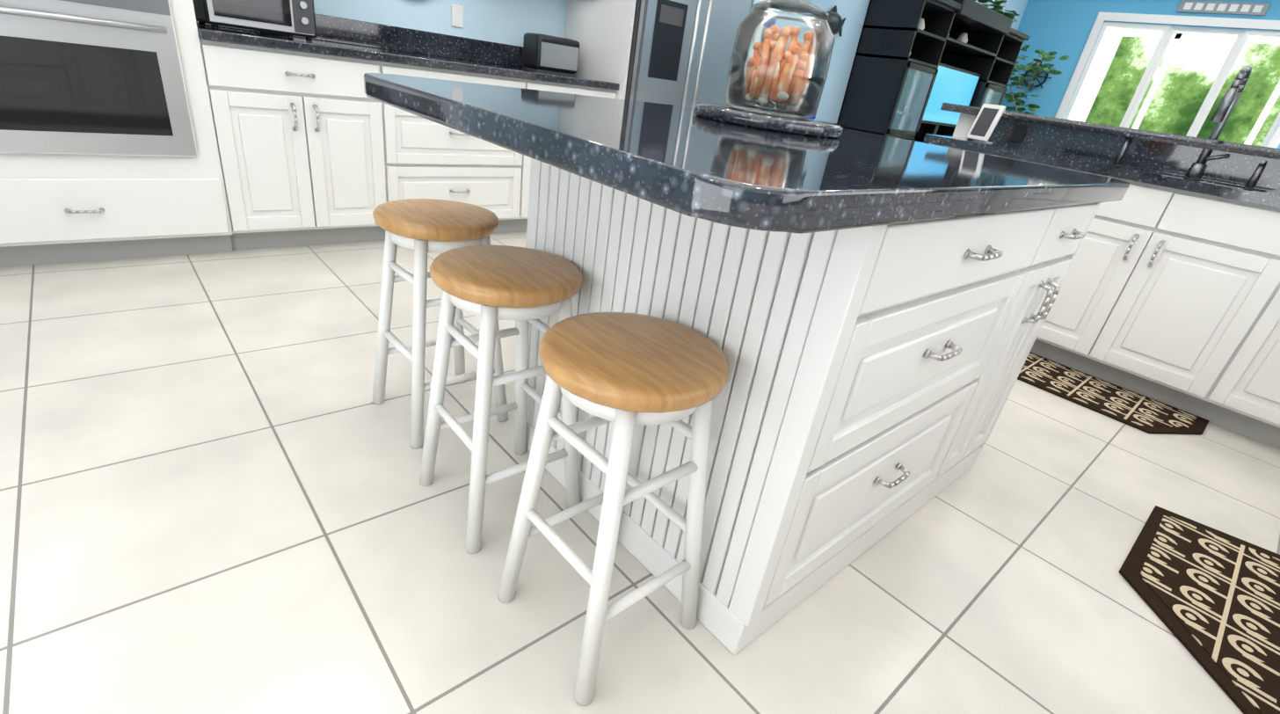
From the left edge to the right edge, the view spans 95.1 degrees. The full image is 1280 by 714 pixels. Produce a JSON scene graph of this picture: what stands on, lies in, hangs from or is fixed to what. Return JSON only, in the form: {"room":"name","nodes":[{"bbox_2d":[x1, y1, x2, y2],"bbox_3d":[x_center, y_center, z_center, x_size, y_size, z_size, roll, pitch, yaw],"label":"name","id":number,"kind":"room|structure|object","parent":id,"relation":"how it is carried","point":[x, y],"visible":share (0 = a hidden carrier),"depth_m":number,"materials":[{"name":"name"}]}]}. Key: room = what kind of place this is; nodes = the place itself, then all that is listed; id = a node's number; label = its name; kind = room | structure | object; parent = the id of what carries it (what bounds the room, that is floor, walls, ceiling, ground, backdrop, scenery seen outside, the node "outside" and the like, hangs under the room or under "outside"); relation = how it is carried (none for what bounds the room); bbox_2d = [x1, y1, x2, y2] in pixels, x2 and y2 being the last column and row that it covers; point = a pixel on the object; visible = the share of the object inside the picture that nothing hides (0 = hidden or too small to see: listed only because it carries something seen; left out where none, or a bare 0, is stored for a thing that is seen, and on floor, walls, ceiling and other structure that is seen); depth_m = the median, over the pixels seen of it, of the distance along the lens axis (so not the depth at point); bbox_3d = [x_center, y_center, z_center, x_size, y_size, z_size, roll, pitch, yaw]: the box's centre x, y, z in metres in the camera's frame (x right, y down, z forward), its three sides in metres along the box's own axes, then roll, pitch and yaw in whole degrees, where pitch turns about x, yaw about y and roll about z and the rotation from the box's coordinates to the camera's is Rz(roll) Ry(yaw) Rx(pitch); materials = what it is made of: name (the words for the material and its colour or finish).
{"room":"kitchen","nodes":[
{"label":"kitchen","id":0,"kind":"room"},
{"bbox_2d":[0,231,1279,713],"bbox_3d":[2.254,-0.104,3.355,13.800,0.100,6.440,-14,34,-39],"label":"floor","id":1,"kind":"structure","parent":0,"point":[216,497],"depth_m":1.34,"materials":[{"name":"tile"}]},
{"bbox_2d":[0,0,239,267],"bbox_3d":[-2.214,-1.592,2.029,0.930,2.476,0.653,-14,34,-39],"label":"tall cabinet","id":2,"kind":"object","parent":1,"relation":"on","point":[139,128],"depth_m":2.23,"materials":[{"name":"white wood"}]},
{"bbox_2d":[207,42,390,249],"bbox_3d":[-1.727,-1.046,2.900,0.690,0.880,0.616,-14,34,-39],"label":"base cabinet","id":3,"kind":"object","parent":1,"relation":"on","point":[308,151],"depth_m":2.67,"materials":[{"name":"white wood"}]},
{"bbox_2d":[203,24,618,91],"bbox_3d":[-1.122,-1.588,3.140,2.106,0.039,0.641,-14,34,-39],"label":"countertop","id":4,"kind":"structure","parent":3,"relation":"on","point":[234,36],"depth_m":2.80,"materials":[{"name":"black stone"}]},
{"bbox_2d":[192,0,316,41],"bbox_3d":[-1.698,-1.562,2.566,0.410,0.255,0.423,-14,34,-39],"label":"toaster oven","id":5,"kind":"object","parent":4,"relation":"on","point":[292,18],"visible":0.94,"depth_m":2.48,"materials":[{"name":"silver"}]},
{"bbox_2d":[522,32,579,76],"bbox_3d":[-0.546,-1.891,3.660,0.330,0.202,0.194,-14,34,-39],"label":"toaster","id":6,"kind":"object","parent":4,"relation":"on","point":[545,53],"visible":1,"depth_m":3.57,"materials":[{"name":"black metal"}]},
{"bbox_2d":[372,198,508,448],"bbox_3d":[-0.568,-0.108,1.658,0.312,0.612,0.312,-16,35,-41],"label":"stool","id":7,"kind":"object","parent":1,"relation":"on","point":[421,228],"visible":0.9,"depth_m":1.54,"materials":[{"name":"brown wood"}]},
{"bbox_2d":[386,63,541,232],"bbox_3d":[-1.174,-1.188,3.364,0.908,0.880,0.616,-14,34,-39],"label":"base cabinet","id":8,"kind":"object","parent":1,"relation":"on","point":[429,159],"depth_m":3.15,"materials":[{"name":"white wood"}]},
{"bbox_2d":[419,245,582,553],"bbox_3d":[-0.316,0.079,1.355,0.312,0.612,0.312,-14,34,-38],"label":"stool","id":9,"kind":"object","parent":1,"relation":"on","point":[490,286],"visible":0.98,"depth_m":1.24,"materials":[{"name":"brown wood"}]},
{"bbox_2d":[541,80,615,98],"bbox_3d":[-0.641,-1.325,3.812,0.640,0.880,0.616,-14,34,-39],"label":"base cabinet","id":10,"kind":"object","parent":1,"relation":"on","point":[571,89],"depth_m":3.45,"materials":[{"name":"white wood"}]},
{"bbox_2d":[497,312,729,705],"bbox_3d":[-0.048,0.254,1.083,0.312,0.612,0.312,-15,35,-40],"label":"stool","id":11,"kind":"object","parent":1,"relation":"on","point":[626,373],"visible":1,"depth_m":0.97,"materials":[{"name":"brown wood"}]},
{"bbox_2d":[564,0,752,107],"bbox_3d":[0.070,-1.848,4.058,0.940,1.790,0.726,-14,34,-39],"label":"refrigerator","id":12,"kind":"object","parent":1,"relation":"on","point":[667,52],"depth_m":3.64,"materials":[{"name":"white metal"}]},
{"bbox_2d":[525,160,1124,654],"bbox_3d":[0.437,-0.082,1.610,1.204,0.880,0.895,-14,34,-39],"label":"kitchen island","id":13,"kind":"object","parent":1,"relation":"on","point":[867,312],"depth_m":1.12,"materials":[{"name":"white wood"}]},
{"bbox_2d":[363,72,1129,241],"bbox_3d":[0.345,-0.522,1.419,1.610,0.044,1.134,-14,34,-39],"label":"island countertop","id":14,"kind":"structure","parent":13,"relation":"on","point":[747,184],"depth_m":0.86,"materials":[{"name":"black stone"}]},
{"bbox_2d":[693,0,843,138],"bbox_3d":[0.353,-0.763,1.454,0.384,0.355,0.384,-14,34,-39],"label":"jar","id":15,"kind":"object","parent":14,"relation":"on","point":[768,72],"visible":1,"depth_m":1.42,"materials":[{"name":"glass"}]},
{"bbox_2d":[836,0,1029,143],"bbox_3d":[3.371,-2.879,6.848,2.760,2.100,0.616,-14,34,-39],"label":"entertainment center","id":16,"kind":"object","parent":1,"relation":"on","point":[916,64],"visible":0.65,"depth_m":6.08,"materials":[{"name":"black wood"}]},
{"bbox_2d":[973,0,1019,21],"bbox_3d":[3.560,-3.924,6.370,2.666,0.362,0.365,-14,34,-39],"label":"potted plant","id":17,"kind":"object","parent":16,"relation":"on","point":[997,7],"visible":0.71,"depth_m":6.83,"materials":[{"name":"green plant"}]},
{"bbox_2d":[929,142,1077,171],"bbox_3d":[1.873,-0.640,3.205,0.555,0.880,0.678,-14,34,-39],"label":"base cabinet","id":18,"kind":"object","parent":1,"relation":"on","point":[929,142],"depth_m":2.84,"materials":[{"name":"white wood"}]},
{"bbox_2d":[1003,44,1069,114],"bbox_3d":[5.073,-3.125,8.020,0.924,1.982,1.003,-14,34,-39],"label":"ficus plant","id":19,"kind":"object","parent":1,"relation":"on","point":[1031,68],"visible":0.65,"depth_m":7.62,"materials":[{"name":"green plant"}]},
{"bbox_2d":[1017,352,1209,434],"bbox_3d":[1.996,0.137,2.651,0.430,0.012,0.870,-14,34,-39],"label":"area rug","id":20,"kind":"object","parent":1,"relation":"on","point":[1137,410],"visible":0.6,"depth_m":2.56,"materials":[{"name":"black fabric"}]},
{"bbox_2d":[1029,170,1279,423],"bbox_3d":[2.348,-0.336,2.733,0.555,0.880,0.923,-14,34,-39],"label":"base cabinet","id":21,"kind":"object","parent":1,"relation":"on","point":[1168,294],"depth_m":2.47,"materials":[{"name":"white wood"}]},
{"bbox_2d":[923,133,1279,209],"bbox_3d":[2.323,-0.795,2.605,0.575,0.039,1.941,-14,34,-39],"label":"countertop","id":22,"kind":"structure","parent":21,"relation":"on","point":[1220,189],"depth_m":2.57,"materials":[{"name":"black stone"}]},
{"bbox_2d":[966,103,1005,143],"bbox_3d":[1.829,-1.234,3.091,0.135,0.182,0.146,-14,34,-39],"label":"photo frame","id":23,"kind":"object","parent":22,"relation":"on","point":[985,122],"visible":1,"depth_m":3.07,"materials":[{"name":"white"}]},
{"bbox_2d":[940,102,1279,159],"bbox_3d":[2.838,-0.921,2.647,0.440,0.040,2.848,-14,34,-39],"label":"countertop","id":24,"kind":"structure","parent":21,"relation":"on","point":[1174,140],"depth_m":2.81,"materials":[{"name":"black stone"}]},
{"bbox_2d":[1118,505,1279,713],"bbox_3d":[1.467,0.658,1.419,1.080,0.012,0.500,-14,34,-39],"label":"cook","id":25,"kind":"object","parent":1,"relation":"on","point":[1210,596],"visible":1,"depth_m":1.49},
{"bbox_2d":[1214,328,1279,444],"bbox_3d":[2.699,-0.111,2.384,0.555,0.880,0.403,-14,34,-39],"label":"base cabinet","id":26,"kind":"object","parent":1,"relation":"on","point":[1254,412],"depth_m":2.33,"materials":[{"name":"white wood"}]},
{"bbox_2d":[1270,430,1279,449],"bbox_3d":[2.816,-0.013,2.220,0.623,0.880,0.220,-14,34,-39],"label":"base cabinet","id":27,"kind":"object","parent":1,"relation":"on","point":[1275,441],"depth_m":2.37,"materials":[{"name":"white"}]},
{"bbox_2d":[313,0,1028,123],"bbox_3d":[0.350,-2.635,4.561,13.040,2.830,0.140,-14,34,-39],"label":"wall","id":28,"kind":"structure","parent":0,"point":[511,22],"depth_m":3.67,"materials":[{"name":"blue paint"}]},
{"bbox_2d":[205,14,531,70],"bbox_3d":[-1.311,-1.787,3.304,2.106,0.120,0.022,-14,34,-39],"label":"backsplash","id":29,"kind":"structure","parent":28,"relation":"attached to","point":[329,28],"depth_m":3.31,"materials":[{"name":"black stone"}]},
{"bbox_2d":[451,4,463,28],"bbox_3d":[-1.069,-1.996,3.428,0.070,0.110,0.006,-14,34,-39],"label":"electrical outlet","id":30,"kind":"object","parent":28,"relation":"attached to","point":[457,16],"visible":1,"depth_m":3.42,"materials":[{"name":"white plastic"}]},
{"bbox_2d":[763,11,776,40],"bbox_3d":[1.129,-2.935,4.935,0.175,0.550,0.118,-14,34,-39],"label":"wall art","id":31,"kind":"object","parent":28,"relation":"attached to","point":[770,21],"depth_m":4.93,"materials":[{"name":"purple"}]},
{"bbox_2d":[826,5,845,36],"bbox_3d":[1.822,-3.181,5.542,0.179,0.252,0.381,27,31,32],"label":"wall art","id":32,"kind":"object","parent":28,"relation":"attached to","point":[835,22],"depth_m":5.47},
{"bbox_2d":[749,0,759,12],"bbox_3d":[0.546,-2.430,4.204,0.115,2.830,0.740,-14,34,-39],"label":"wall","id":33,"kind":"structure","parent":0,"point":[753,2],"depth_m":3.90,"materials":[{"name":"blue paint"}]},
{"bbox_2d":[749,0,765,57],"bbox_3d":[0.815,-2.281,3.985,0.075,2.830,0.012,-14,34,-39],"label":"trim","id":34,"kind":"structure","parent":33,"relation":"attached to","point":[756,40],"depth_m":4.02,"materials":[{"name":"white"}]},
{"bbox_2d":[968,114,1279,191],"bbox_3d":[2.770,-0.775,2.517,0.022,0.125,2.648,-14,34,-39],"label":"backsplash","id":35,"kind":"structure","parent":0,"relation":"attached to","point":[1255,171],"depth_m":2.83,"materials":[{"name":"black stone"}]},
{"bbox_2d":[1001,0,1279,148],"bbox_3d":[6.460,-3.164,7.565,3.894,2.830,0.140,28,32,34],"label":"wall","id":36,"kind":"structure","parent":0,"point":[1062,27],"depth_m":7.85,"materials":[{"name":"blue paint"}]},
{"bbox_2d":[1020,60,1051,91],"bbox_3d":[5.487,-3.890,8.109,0.380,0.380,0.040,28,32,34],"label":"art","id":37,"kind":"object","parent":36,"relation":"attached to","point":[1037,76],"visible":0.6,"depth_m":8.10,"materials":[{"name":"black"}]},
{"bbox_2d":[1054,11,1279,148],"bbox_3d":[6.606,-2.903,7.468,2.280,2.490,0.115,28,32,34],"label":"window","id":38,"kind":"structure","parent":36,"relation":"in","point":[1223,74],"depth_m":7.22,"materials":[{"name":"white"}]},
{"bbox_2d":[1176,0,1270,15],"bbox_3d":[6.781,-4.070,6.819,0.800,0.120,0.033,28,32,34],"label":"welcome sign","id":39,"kind":"object","parent":36,"relation":"attached to","point":[1241,8],"visible":1,"depth_m":6.80,"materials":[{"name":"grey"}]},
{"label":"outside","id":40,"kind":"structure","parent":0,"visible":0},
{"bbox_2d":[1085,36,1279,145],"bbox_3d":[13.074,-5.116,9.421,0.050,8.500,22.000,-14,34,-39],"label":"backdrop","id":41,"kind":"structure","parent":40,"point":[1189,76],"depth_m":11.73,"materials":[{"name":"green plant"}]},
{"bbox_3d":[10.354,-1.580,8.964,5.980,0.100,22.000,-14,34,-39],"label":"ground","id":42,"kind":"structure","parent":40,"visible":0},
{"bbox_2d":[1068,26,1279,145],"bbox_3d":[8.569,-3.268,8.417,2.700,2.850,11.000,-14,34,-39],"label":"lanai","id":43,"kind":"object","parent":42,"relation":"on","point":[1107,49],"visible":0.02,"depth_m":9.77,"materials":[{"name":"white"}]}
]}

